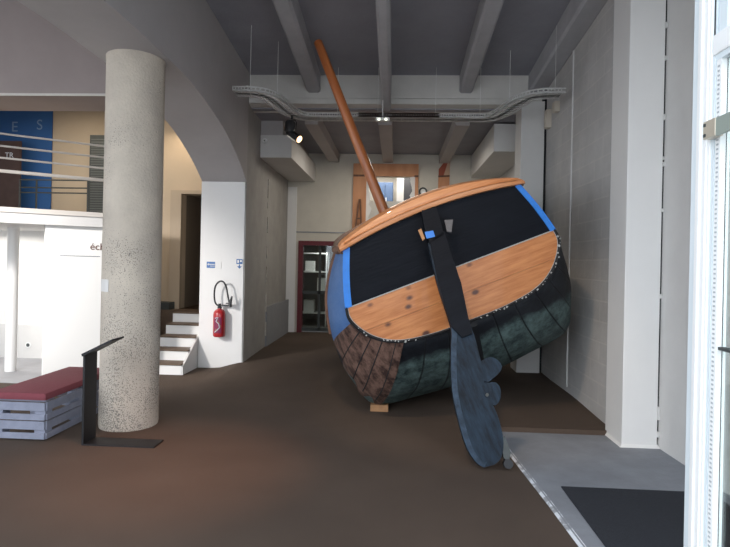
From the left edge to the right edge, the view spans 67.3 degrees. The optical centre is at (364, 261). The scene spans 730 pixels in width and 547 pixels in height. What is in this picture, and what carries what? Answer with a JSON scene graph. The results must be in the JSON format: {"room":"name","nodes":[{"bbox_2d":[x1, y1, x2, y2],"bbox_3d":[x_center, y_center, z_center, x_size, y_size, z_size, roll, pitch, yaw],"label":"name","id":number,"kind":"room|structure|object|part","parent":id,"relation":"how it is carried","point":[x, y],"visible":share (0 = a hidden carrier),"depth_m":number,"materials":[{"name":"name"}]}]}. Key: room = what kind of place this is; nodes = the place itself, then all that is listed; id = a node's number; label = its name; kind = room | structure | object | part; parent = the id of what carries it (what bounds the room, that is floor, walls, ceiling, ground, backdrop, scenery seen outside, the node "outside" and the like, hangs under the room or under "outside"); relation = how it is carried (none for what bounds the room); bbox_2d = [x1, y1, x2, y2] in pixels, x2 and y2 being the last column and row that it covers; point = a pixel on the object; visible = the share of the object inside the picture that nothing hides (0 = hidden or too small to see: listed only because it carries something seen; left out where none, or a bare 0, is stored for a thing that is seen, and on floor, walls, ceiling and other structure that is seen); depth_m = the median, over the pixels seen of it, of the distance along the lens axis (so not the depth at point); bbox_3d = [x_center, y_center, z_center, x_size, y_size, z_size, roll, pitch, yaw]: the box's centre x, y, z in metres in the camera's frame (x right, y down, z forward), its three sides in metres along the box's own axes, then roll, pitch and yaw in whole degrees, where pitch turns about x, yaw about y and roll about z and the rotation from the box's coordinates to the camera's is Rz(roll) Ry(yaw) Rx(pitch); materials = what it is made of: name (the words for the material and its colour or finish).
{"room":"museum","nodes":[
{"label":"museum","id":0,"kind":"room"},
{"bbox_2d":[4,227,19,371],"bbox_3d":[-5.081,0.539,7.888,0.150,2.070,0.150,1,0,3],"label":"column","id":1,"kind":"structure","parent":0,"point":[13,233],"depth_m":7.83,"materials":[{"name":"white paint"}]},
{"bbox_2d":[0,230,44,324],"bbox_3d":[-6.003,0.504,9.016,5.050,2.100,0.150,1,0,3],"label":"wall","id":2,"kind":"structure","parent":0,"point":[31,243],"depth_m":8.91,"materials":[{"name":"white paint"}]},
{"bbox_2d":[0,324,42,358],"bbox_3d":[-6.024,1.279,8.933,5.050,0.550,0.015,1,0,3],"label":"baseboard","id":3,"kind":"structure","parent":2,"relation":"attached to","point":[32,334],"depth_m":8.90,"materials":[{"name":"white paint"}]},
{"bbox_2d":[25,342,30,347],"bbox_3d":[-5.467,1.347,8.892,0.100,0.100,0.016,1,0,3],"label":"wall socket","id":4,"kind":"object","parent":3,"relation":"attached to","point":[27,344],"visible":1,"depth_m":8.89,"materials":[{"name":"plastic"}]},
{"bbox_2d":[0,212,102,230],"bbox_3d":[-5.934,-0.599,7.602,5.297,0.170,4.668,1,0,3],"label":"floor","id":5,"kind":"structure","parent":0,"point":[24,221],"depth_m":7.03,"materials":[{"name":"white paint"}]},
{"bbox_2d":[0,141,21,207],"bbox_3d":[-6.480,-1.410,9.620,0.895,1.428,0.300,1,0,3],"label":"display panel","id":6,"kind":"object","parent":5,"relation":"on","point":[9,183],"visible":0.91,"depth_m":9.59,"materials":[{"name":"brown"}]},
{"bbox_2d":[18,179,88,211],"bbox_3d":[-4.877,-0.978,8.580,1.129,0.631,0.028,1,0,3],"label":"guard rail","id":7,"kind":"object","parent":5,"relation":"on","point":[36,180],"visible":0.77,"depth_m":8.57,"materials":[{"name":"grey metal"}]},
{"bbox_3d":[-5.426,-0.989,8.610,0.026,0.630,0.026,1,0,26],"label":"post","id":8,"kind":"part","parent":7,"relation":"part of","materials":[{"name":"grey metal"}]},
{"bbox_3d":[-5.157,-0.983,8.595,0.026,0.630,0.026,1,0,26],"label":"post","id":9,"kind":"part","parent":7,"relation":"part of","materials":[{"name":"grey metal"}]},
{"bbox_3d":[-4.327,-0.966,8.550,0.026,0.630,0.026,1,0,-19],"label":"post","id":10,"kind":"part","parent":7,"relation":"part of","materials":[{"name":"grey metal"}]},
{"bbox_2d":[88,135,103,212],"bbox_3d":[-4.606,-1.436,9.697,0.421,1.559,0.282,1,0,3],"label":"cabinet","id":11,"kind":"object","parent":5,"relation":"on","point":[95,187],"visible":0.41,"depth_m":9.57,"materials":[{"name":"grey metal"}]},
{"bbox_2d":[42,225,101,374],"bbox_3d":[-3.733,0.562,7.369,1.020,2.080,0.150,1,0,-34],"label":"wall","id":12,"kind":"structure","parent":0,"point":[72,284],"depth_m":7.19,"materials":[{"name":"white paint"}]},
{"bbox_2d":[0,207,102,216],"bbox_3d":[-4.902,-0.653,6.395,3.850,0.060,0.120,1,0,-34],"label":"trim","id":13,"kind":"structure","parent":12,"relation":"attached to","point":[2,209],"depth_m":6.94,"materials":[{"name":"paint"}]},
{"bbox_2d":[0,132,103,181],"bbox_3d":[-4.897,-1.132,6.402,3.850,0.918,0.062,1,0,-34],"label":"railing","id":14,"kind":"object","parent":13,"relation":"on","point":[8,134],"visible":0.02,"depth_m":6.98,"materials":[{"name":"metal"}]},
{"bbox_2d":[60,255,99,256],"bbox_3d":[-3.762,-0.079,7.245,0.472,0.012,0.009,1,0,-34],"label":"trim","id":15,"kind":"structure","parent":12,"relation":"attached to","point":[60,255],"depth_m":7.24,"materials":[{"name":"grey paint"}]},
{"bbox_2d":[90,243,101,249],"bbox_3d":[-3.592,-0.206,7.357,0.171,0.090,0.004,1,0,-34],"label":"lettering","id":16,"kind":"object","parent":12,"relation":"attached to","point":[91,247],"depth_m":7.34,"materials":[{"name":"brown"}]},
{"bbox_2d":[51,111,104,211],"bbox_3d":[-6.049,-0.672,10.021,4.800,4.550,0.150,1,0,3],"label":"wall","id":17,"kind":"structure","parent":0,"point":[76,126],"depth_m":9.91,"materials":[{"name":"beige paint"}]},
{"bbox_2d":[0,111,52,209],"bbox_3d":[-6.715,-1.785,9.959,2.111,2.062,0.028,1,0,3],"label":"banner","id":18,"kind":"object","parent":17,"relation":"attached to","point":[27,123],"visible":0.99,"depth_m":9.91,"materials":[{"name":"blue fabric"}]},
{"bbox_2d":[0,357,198,475],"bbox_3d":[-5.616,1.620,7.366,6.050,0.126,10.300,1,0,3],"label":"floor","id":19,"kind":"structure","parent":0,"point":[14,453],"depth_m":5.24,"materials":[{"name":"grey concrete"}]},
{"bbox_2d":[0,380,98,439],"bbox_3d":[-3.097,1.420,5.531,0.512,0.350,1.174,1,0,3],"label":"bench","id":20,"kind":"object","parent":19,"relation":"on","point":[40,412],"visible":0.5,"depth_m":4.95,"materials":[{"name":"paint"}]},
{"bbox_2d":[0,367,98,399],"bbox_3d":[-3.094,1.208,5.531,0.530,0.070,1.210,1,0,3],"label":"seat cushion","id":21,"kind":"object","parent":20,"relation":"on","point":[50,385],"visible":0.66,"depth_m":5.22,"materials":[{"name":"red fabric"}]},
{"bbox_2d":[159,311,198,374],"bbox_3d":[-2.869,1.220,8.548,0.590,0.800,1.360,1,0,3],"label":"staircase","id":22,"kind":"structure","parent":19,"relation":"on","point":[179,345],"depth_m":8.40,"materials":[{"name":"white paint"}]},
{"bbox_2d":[16,0,287,362],"bbox_3d":[-2.242,-1.077,7.134,0.700,5.580,10.200,1,0,3],"label":"wall","id":23,"kind":"structure","parent":0,"point":[209,119],"depth_m":7.16,"materials":[{"name":"paint"}]},
{"bbox_2d":[0,93,104,95],"bbox_3d":[-5.594,-2.088,6.810,6.000,0.030,0.015,1,0,3],"label":"trim","id":24,"kind":"structure","parent":23,"relation":"attached to","point":[1,94],"depth_m":6.71,"materials":[{"name":"paint"}]},
{"bbox_2d":[265,179,268,335],"bbox_3d":[-1.788,-0.082,9.989,0.025,2.848,0.045,1,0,3],"label":"trim","id":25,"kind":"structure","parent":23,"relation":"attached to","point":[268,179],"depth_m":9.97,"materials":[{"name":"paint"}]},
{"bbox_2d":[265,299,288,346],"bbox_3d":[-1.761,1.208,11.036,0.040,0.770,2.050,1,0,3],"label":"wall panel","id":26,"kind":"object","parent":23,"relation":"attached to","point":[276,315],"depth_m":10.84,"materials":[{"name":"grey paint"}]},
{"bbox_2d":[260,135,315,181],"bbox_3d":[-1.452,-1.961,10.697,0.570,0.380,2.800,1,0,3],"label":"ventilation duct","id":27,"kind":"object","parent":23,"relation":"attached to","point":[285,156],"depth_m":9.76,"materials":[{"name":"white paint"}]},
{"bbox_2d":[160,308,198,334],"bbox_3d":[-3.117,1.215,9.415,1.200,0.800,0.335,1,0,3],"label":"floor","id":28,"kind":"structure","parent":0,"point":[166,315],"depth_m":9.26,"materials":[{"name":"brown wood"}]},
{"bbox_2d":[161,301,174,309],"bbox_3d":[-3.450,0.748,9.432,0.270,0.120,0.260,1,0,3],"label":"case","id":29,"kind":"object","parent":28,"relation":"on","point":[165,305],"visible":0.56,"depth_m":9.31,"materials":[{"name":"grey metal"}]},
{"bbox_2d":[161,119,201,308],"bbox_3d":[-3.014,-0.608,9.680,1.300,4.550,0.200,1,0,3],"label":"wall","id":30,"kind":"structure","parent":0,"point":[180,172],"depth_m":9.60,"materials":[{"name":"beige paint"}]},
{"bbox_2d":[168,190,201,308],"bbox_3d":[-2.939,-0.212,9.550,0.920,2.060,0.090,1,0,3],"label":"door frame","id":31,"kind":"structure","parent":30,"relation":"in","point":[176,201],"depth_m":9.52,"materials":[{"name":"beige"}]},
{"bbox_2d":[184,304,198,308],"bbox_3d":[-2.829,0.871,10.419,0.950,0.100,1.700,1,0,3],"label":"floor","id":32,"kind":"structure","parent":0,"point":[193,306],"depth_m":9.83,"materials":[{"name":"brown wood"}]},
{"bbox_2d":[184,196,200,306],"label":"door","id":33,"kind":"structure","parent":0,"point":[193,205],"depth_m":10.17,"materials":[{"name":"brown paint"}]},
{"bbox_2d":[198,181,245,367],"bbox_3d":[-2.197,0.239,8.643,0.680,2.950,0.420,1,0,3],"label":"wall pillar","id":34,"kind":"structure","parent":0,"point":[223,204],"depth_m":8.43,"materials":[{"name":"white paint"}]},
{"bbox_2d":[207,261,220,267],"bbox_3d":[-2.324,0.044,8.432,0.225,0.105,0.011,1,0,3],"label":"directional sign","id":35,"kind":"object","parent":34,"relation":"attached to","point":[210,264],"visible":1,"depth_m":8.43,"materials":[{"name":"white paint"}]},
{"bbox_3d":[-2.372,0.043,8.432,0.130,0.095,0.003,1,0,3],"label":"printed panel","id":36,"kind":"part","parent":35,"relation":"part of","materials":[{"name":"blue plastic"}]},
{"bbox_2d":[213,280,232,336],"bbox_3d":[-2.151,0.706,8.327,0.304,0.857,0.204,1,0,3],"label":"fire extinguisher","id":37,"kind":"object","parent":34,"relation":"attached to","point":[219,315],"visible":1,"depth_m":8.27,"materials":[{"name":"red metal"}]},
{"bbox_2d":[236,259,242,268],"bbox_3d":[-1.925,0.031,8.410,0.110,0.160,0.011,1,0,3],"label":"sign","id":38,"kind":"object","parent":34,"relation":"attached to","point":[239,262],"visible":1,"depth_m":8.41,"materials":[{"name":"white paint"}]},
{"bbox_2d":[0,332,606,546],"bbox_3d":[0.197,1.694,6.998,5.600,0.220,10.200,1,0,3],"label":"floor","id":39,"kind":"structure","parent":0,"point":[279,446],"depth_m":4.34,"materials":[{"name":"brown carpet"}]},
{"bbox_2d":[81,336,163,447],"bbox_3d":[-2.179,1.160,4.945,0.672,0.950,0.220,1,0,3],"label":"lectern","id":40,"kind":"object","parent":39,"relation":"on","point":[89,388],"visible":1,"depth_m":4.93,"materials":[{"name":"black metal"}]},
{"bbox_3d":[-2.368,0.761,4.956,0.277,0.160,0.220,1,0,3],"label":"slanted panel","id":41,"kind":"part","parent":40,"relation":"part of","materials":[{"name":"black metal"}]},
{"bbox_3d":[-2.183,1.629,4.945,0.660,0.012,0.200,1,0,3],"label":"plate","id":42,"kind":"part","parent":40,"relation":"part of","materials":[{"name":"black metal"}]},
{"bbox_2d":[98,49,165,431],"bbox_3d":[-2.343,-0.224,5.526,0.564,3.730,0.564,1,0,3],"label":"column","id":43,"kind":"structure","parent":39,"relation":"on","point":[129,367],"depth_m":5.29,"materials":[{"name":"concrete"}]},
{"bbox_2d":[101,279,108,291],"bbox_3d":[-2.529,0.227,5.312,0.152,0.120,0.012,1,0,40],"label":"paper notice","id":44,"kind":"object","parent":43,"relation":"attached to","point":[104,282],"visible":1,"depth_m":5.30,"materials":[{"name":"white paper"}]},
{"bbox_2d":[370,403,387,411],"bbox_3d":[0.162,1.630,6.149,0.200,0.076,0.100,1,0,3],"label":"chock","id":45,"kind":"object","parent":39,"relation":"on","point":[374,407],"visible":0.97,"depth_m":6.10,"materials":[{"name":"brown wood"}]},
{"bbox_2d":[314,39,570,468],"bbox_3d":[0.825,-0.547,7.460,3.082,4.480,6.092,1,0,-3],"label":"wooden boat","id":46,"kind":"object","parent":39,"relation":"on","point":[441,288],"visible":1,"depth_m":5.35,"materials":[{"name":"paint"}]},
{"bbox_3d":[-0.287,0.375,5.770,0.108,1.045,0.981,1,0,-12],"label":"port panel","id":47,"kind":"part","parent":46,"relation":"part of","materials":[{"name":"blue paint"}]},
{"bbox_3d":[0.611,-0.552,5.393,1.915,0.276,0.238,-21,1,-3],"label":"capping rail","id":48,"kind":"part","parent":46,"relation":"part of","materials":[{"name":"brown wood"}]},
{"bbox_3d":[0.729,-0.233,5.362,2.182,0.635,0.050,-21,1,-3],"label":"transom panel","id":49,"kind":"part","parent":46,"relation":"part of","materials":[{"name":"black paint"}]},
{"bbox_2d":[369,178,396,200],"bbox_3d":[0.577,-1.488,13.641,3.800,2.040,2.700,1,0,3],"label":"wall","id":50,"kind":"structure","parent":0,"point":[394,180],"depth_m":14.88,"materials":[{"name":"paint"}]},
{"bbox_2d":[251,108,515,154],"bbox_3d":[0.431,-3.137,10.345,5.800,1.550,3.700,1,0,3],"label":"ceiling","id":51,"kind":"structure","parent":0,"point":[423,138],"depth_m":9.98,"materials":[{"name":"paint"}]},
{"bbox_2d":[261,121,308,155],"bbox_3d":[-1.525,-2.282,10.712,0.410,0.260,2.780,1,0,3],"label":"ceiling beam","id":52,"kind":"structure","parent":51,"relation":"attached to","point":[267,127],"depth_m":9.32,"materials":[{"name":"paint"}]},
{"bbox_2d":[305,113,338,161],"bbox_3d":[-0.765,-2.301,10.410,0.220,0.210,3.300,1,0,3],"label":"ceiling beam","id":53,"kind":"structure","parent":51,"relation":"attached to","point":[318,130],"depth_m":9.92,"materials":[{"name":"paint"}]},
{"bbox_2d":[378,114,392,162],"bbox_3d":[0.413,-2.277,10.345,0.220,0.210,3.300,1,0,3],"label":"ceiling beam","id":54,"kind":"structure","parent":51,"relation":"attached to","point":[385,128],"depth_m":9.80,"materials":[{"name":"paint"}]},
{"bbox_2d":[249,75,541,114],"bbox_3d":[0.471,-2.681,8.510,4.540,0.660,0.360,1,0,3],"label":"ceiling beam","id":55,"kind":"structure","parent":51,"relation":"attached to","point":[359,91],"depth_m":8.36,"materials":[{"name":"paint"}]},
{"bbox_2d":[439,115,469,162],"bbox_3d":[1.631,-2.251,10.279,0.220,0.210,3.300,1,0,3],"label":"ceiling beam","id":56,"kind":"structure","parent":51,"relation":"attached to","point":[457,130],"depth_m":9.77,"materials":[{"name":"paint"}]},
{"bbox_2d":[438,162,449,187],"bbox_3d":[1.715,-1.839,11.901,0.260,0.991,0.030,1,0,3],"label":"pennant","id":57,"kind":"object","parent":56,"relation":"hanging from","point":[444,170],"visible":0.78,"depth_m":11.90,"materials":[{"name":"brown wood"}]},
{"bbox_2d":[471,124,515,177],"bbox_3d":[2.545,-2.057,10.479,0.650,0.460,2.800,1,0,3],"label":"duct","id":58,"kind":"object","parent":51,"relation":"attached to","point":[494,156],"depth_m":9.76,"materials":[{"name":"white paint"}]},
{"bbox_2d":[368,201,402,218],"bbox_3d":[0.728,-0.965,12.931,2.800,0.920,0.100,1,0,3],"label":"wall","id":59,"kind":"structure","parent":0,"point":[374,211],"depth_m":12.91,"materials":[{"name":"white paint"}]},
{"bbox_2d":[206,0,569,75],"bbox_3d":[0.529,-3.375,5.183,4.950,1.070,6.600,1,0,3],"label":"ceiling","id":60,"kind":"structure","parent":0,"point":[426,35],"depth_m":7.14,"materials":[{"name":"paint"}]},
{"bbox_2d":[272,0,320,92],"bbox_3d":[-0.958,-3.074,5.204,0.210,0.927,6.480,1,0,3],"label":"ceiling beam","id":61,"kind":"structure","parent":60,"relation":"attached to","point":[289,12],"depth_m":6.95,"materials":[{"name":"paint"}]},
{"bbox_2d":[375,0,391,110],"bbox_3d":[0.162,-2.911,5.142,0.140,1.207,6.480,1,0,3],"label":"ceiling beam","id":62,"kind":"structure","parent":60,"relation":"attached to","point":[383,7],"depth_m":6.48,"materials":[{"name":"paint"}]},
{"bbox_2d":[376,100,388,121],"bbox_3d":[0.256,-2.192,7.941,0.200,0.306,0.119,1,0,3],"label":"ceiling lamp","id":63,"kind":"object","parent":62,"relation":"attached to","point":[378,119],"visible":1,"depth_m":7.91,"materials":[{"name":"white metal"}]},
{"bbox_2d":[232,25,565,121],"bbox_3d":[0.437,-2.562,7.524,4.144,0.907,1.487,1,0,3],"label":"cable tray","id":64,"kind":"object","parent":60,"relation":"hanging from","point":[486,118],"visible":0.96,"depth_m":7.84,"materials":[{"name":"metal"}]},
{"bbox_2d":[284,113,302,143],"bbox_3d":[-1.050,-1.960,7.985,0.287,0.475,0.180,1,0,32],"label":"track spotlight","id":65,"kind":"object","parent":64,"relation":"attached to","point":[290,125],"visible":0.89,"depth_m":7.95,"materials":[{"name":"black plastic"}]},
{"bbox_2d":[459,0,503,92],"bbox_3d":[1.363,-3.026,5.077,0.200,0.927,6.480,1,0,3],"label":"ceiling beam","id":66,"kind":"structure","parent":60,"relation":"attached to","point":[488,11],"depth_m":6.83,"materials":[{"name":"paint"}]},
{"bbox_2d":[528,0,606,93],"bbox_3d":[2.426,-3.003,5.019,0.270,0.927,6.480,1,0,3],"label":"ceiling beam","id":67,"kind":"structure","parent":60,"relation":"attached to","point":[578,16],"depth_m":6.76,"materials":[{"name":"paint"}]},
{"bbox_2d":[286,153,490,331],"bbox_3d":[0.530,-0.759,12.140,5.700,5.100,0.300,1,0,3],"label":"wall","id":68,"kind":"structure","parent":0,"point":[325,204],"depth_m":12.05,"materials":[{"name":"paint"}]},
{"bbox_2d":[286,187,296,331],"bbox_3d":[-1.631,-0.054,12.092,0.200,3.200,0.030,1,0,3],"label":"trim","id":69,"kind":"structure","parent":68,"relation":"attached to","point":[292,191],"depth_m":12.07,"materials":[{"name":"white paint"}]},
{"bbox_2d":[297,241,333,331],"bbox_3d":[-0.992,0.549,12.112,0.980,2.020,0.160,1,0,3],"label":"door","id":70,"kind":"structure","parent":68,"relation":"in","point":[314,257],"depth_m":12.12,"materials":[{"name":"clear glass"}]},
{"bbox_3d":[-0.992,0.584,12.127,0.780,1.890,0.050,1,0,3],"label":"rail","id":71,"kind":"part","parent":70,"relation":"part of","materials":[{"name":"grey metal"}]},
{"bbox_2d":[296,231,344,232],"bbox_3d":[0.473,-0.623,11.987,3.990,0.025,0.012,1,0,3],"label":"trim","id":72,"kind":"structure","parent":68,"relation":"attached to","point":[296,231],"depth_m":12.06,"materials":[{"name":"grey paint"}]},
{"bbox_2d":[352,163,418,227],"bbox_3d":[0.441,-1.301,11.968,1.420,1.680,0.095,1,0,3],"label":"window","id":73,"kind":"structure","parent":68,"relation":"in","point":[360,185],"depth_m":11.96,"materials":[{"name":"orange wood"}]},
{"bbox_2d":[355,199,361,226],"bbox_3d":[-0.122,-0.984,11.841,0.360,0.762,0.250,1,0,3],"label":"wooden easel","id":74,"kind":"object","parent":73,"relation":"attached to","point":[359,200],"visible":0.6,"depth_m":11.84,"materials":[{"name":"brown wood"}]},
{"bbox_3d":[-0.090,-1.002,11.849,0.034,0.723,0.096,1,0,-34],"label":"leg","id":75,"kind":"part","parent":74,"relation":"part of","materials":[{"name":"brown wood"}]},
{"bbox_2d":[419,187,426,193],"bbox_3d":[1.262,-1.534,11.922,0.186,0.185,0.058,1,0,3],"label":"air vent","id":76,"kind":"object","parent":68,"relation":"in","point":[423,189],"visible":0.64,"depth_m":11.91,"materials":[{"name":"grey metal"}]},
{"bbox_2d":[396,178,403,200],"bbox_3d":[0.863,-1.477,13.525,0.174,1.950,0.100,1,0,3],"label":"wall","id":77,"kind":"structure","parent":0,"point":[400,181],"depth_m":13.47,"materials":[{"name":"white paint"}]},
{"bbox_2d":[510,101,544,372],"bbox_3d":[2.450,-0.319,8.279,0.335,4.100,0.400,1,0,3],"label":"wall","id":78,"kind":"structure","parent":0,"point":[529,129],"depth_m":8.08,"materials":[{"name":"white paint"}]},
{"bbox_2d":[499,0,613,422],"bbox_3d":[2.949,-0.808,8.738,0.500,5.300,6.630,1,0,3],"label":"wall","id":79,"kind":"structure","parent":0,"point":[593,55],"depth_m":6.40,"materials":[{"name":"grey paint"}]},
{"bbox_2d":[539,96,546,371],"bbox_3d":[2.644,-0.440,8.299,0.055,4.150,0.340,1,0,3],"label":"trim","id":80,"kind":"structure","parent":79,"relation":"attached to","point":[545,100],"depth_m":8.13,"materials":[{"name":"black metal"}]},
{"bbox_2d":[544,109,551,128],"bbox_3d":[2.641,-2.064,7.918,0.078,0.265,0.120,1,0,3],"label":"box","id":81,"kind":"object","parent":79,"relation":"attached to","point":[548,112],"visible":1,"depth_m":7.86,"materials":[{"name":"beige plastic"}]},
{"bbox_2d":[552,101,559,112],"bbox_3d":[2.621,-2.126,7.521,0.078,0.140,0.120,1,0,3],"label":"box","id":82,"kind":"object","parent":79,"relation":"attached to","point":[556,104],"visible":1,"depth_m":7.46,"materials":[{"name":"beige plastic"}]},
{"bbox_2d":[566,50,573,386],"bbox_3d":[2.593,-0.546,6.912,0.030,4.240,0.025,1,0,3],"label":"trim","id":83,"kind":"structure","parent":79,"relation":"attached to","point":[573,50],"depth_m":6.90,"materials":[{"name":"white paint"}]},
{"bbox_2d":[605,29,613,414],"bbox_3d":[2.526,-0.647,5.606,0.027,4.440,0.030,1,0,3],"label":"trim","id":84,"kind":"structure","parent":79,"relation":"attached to","point":[613,29],"depth_m":5.62,"materials":[{"name":"grey paint"}]},
{"bbox_2d":[502,432,684,546],"bbox_3d":[1.989,1.722,3.607,1.590,0.040,3.625,1,0,3],"label":"floor","id":85,"kind":"structure","parent":0,"point":[554,461],"depth_m":4.54,"materials":[{"name":"concrete"}]},
{"bbox_2d":[510,450,585,546],"bbox_3d":[1.292,1.695,3.683,0.042,0.020,3.507,1,0,0],"label":"trim","id":86,"kind":"structure","parent":85,"relation":"on","point":[542,495],"depth_m":3.84,"materials":[{"name":"silver metal"}]},
{"bbox_2d":[561,486,684,546],"bbox_3d":[1.960,1.697,2.966,1.100,0.011,2.240,1,0,3],"label":"door mat","id":87,"kind":"object","parent":85,"relation":"on","point":[618,517],"visible":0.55,"depth_m":3.66,"materials":[{"name":"rubber"}]},
{"bbox_2d":[605,433,659,448],"bbox_3d":[2.539,1.711,5.237,0.390,0.045,0.420,1,0,3],"label":"baseboard","id":88,"kind":"structure","parent":0,"point":[609,436],"depth_m":5.06,"materials":[{"name":"white paint"}]},
{"bbox_2d":[605,0,665,444],"bbox_3d":[2.602,-0.941,5.267,0.320,5.450,0.400,1,0,3],"label":"wall pillar","id":89,"kind":"structure","parent":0,"point":[639,25],"depth_m":5.07,"materials":[{"name":"white paint"}]},
{"bbox_2d":[657,0,694,464],"bbox_3d":[2.903,-0.959,3.578,0.435,5.500,3.660,1,0,3],"label":"wall","id":90,"kind":"structure","parent":0,"point":[671,440],"depth_m":4.83,"materials":[{"name":"white paint"}]},
{"bbox_2d":[657,0,667,438],"bbox_3d":[2.762,-0.962,5.115,0.017,5.200,0.085,1,0,3],"label":"trim","id":91,"kind":"structure","parent":90,"relation":"attached to","point":[666,0],"depth_m":5.07,"materials":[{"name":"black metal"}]},
{"bbox_3d":[0.556,-0.488,13.641,3.800,0.040,2.700,1,0,3],"label":"floor","id":92,"kind":"structure","parent":0,"visible":0},
{"bbox_2d":[378,182,392,200],"bbox_3d":[0.517,-1.290,14.385,0.424,1.560,0.420,1,0,3],"label":"cabinet","id":93,"kind":"object","parent":92,"relation":"on","point":[386,187],"visible":0.35,"depth_m":14.19,"materials":[{"name":"blue paint"}]},
{"bbox_3d":[0.406,-1.292,14.210,0.182,1.460,0.019,1,0,3],"label":"door","id":94,"kind":"part","parent":93,"relation":"part of","materials":[{"name":"blue paint"}]},
{"bbox_3d":[0.608,-1.288,14.199,0.182,1.460,0.019,1,0,3],"label":"door","id":95,"kind":"part","parent":93,"relation":"part of","materials":[{"name":"blue paint"}]},
{"bbox_2d":[404,178,411,200],"bbox_3d":[1.109,-1.468,14.293,0.218,1.942,0.060,1,0,3],"label":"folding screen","id":96,"kind":"object","parent":92,"relation":"on","point":[407,185],"visible":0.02,"depth_m":14.26,"materials":[{"name":"grey plastic"}]},
{"bbox_3d":[-5.642,-3.689,4.869,6.050,0.700,5.300,1,0,3],"label":"ceiling","id":97,"kind":"structure","parent":0,"visible":0},
{"bbox_2d":[0,0,105,110],"bbox_3d":[-5.561,-2.732,7.167,6.000,1.310,0.700,1,0,3],"label":"wall","id":98,"kind":"structure","parent":97,"relation":"attached to","point":[36,56],"depth_m":6.74,"materials":[{"name":"paint"}]},
{"bbox_3d":[-2.882,-3.281,1.914,11.900,1.600,0.300,1,0,3],"label":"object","id":99,"kind":"structure","parent":0,"visible":0},
{"bbox_2d":[683,0,729,546],"bbox_3d":[1.184,-0.795,1.468,0.110,5.000,1.060,1,0,3],"label":"door","id":100,"kind":"structure","parent":99,"relation":"in","point":[707,452],"depth_m":1.86,"materials":[{"name":"white paint"}]},
{"bbox_3d":[1.194,-0.735,1.443,0.065,0.070,0.850,1,0,3],"label":"rail","id":101,"kind":"part","parent":100,"relation":"part of","materials":[{"name":"white metal"}]},
{"bbox_3d":[1.141,-0.444,1.520,0.010,0.060,0.560,1,0,3],"label":"closer arm","id":102,"kind":"part","parent":100,"relation":"part of","materials":[{"name":"grey metal"}]},
{"bbox_3d":[1.167,0.412,1.422,0.008,2.185,0.808,1,0,3],"label":"pane","id":103,"kind":"part","parent":100,"relation":"part of","materials":[{"name":"clear glass"}]}
]}

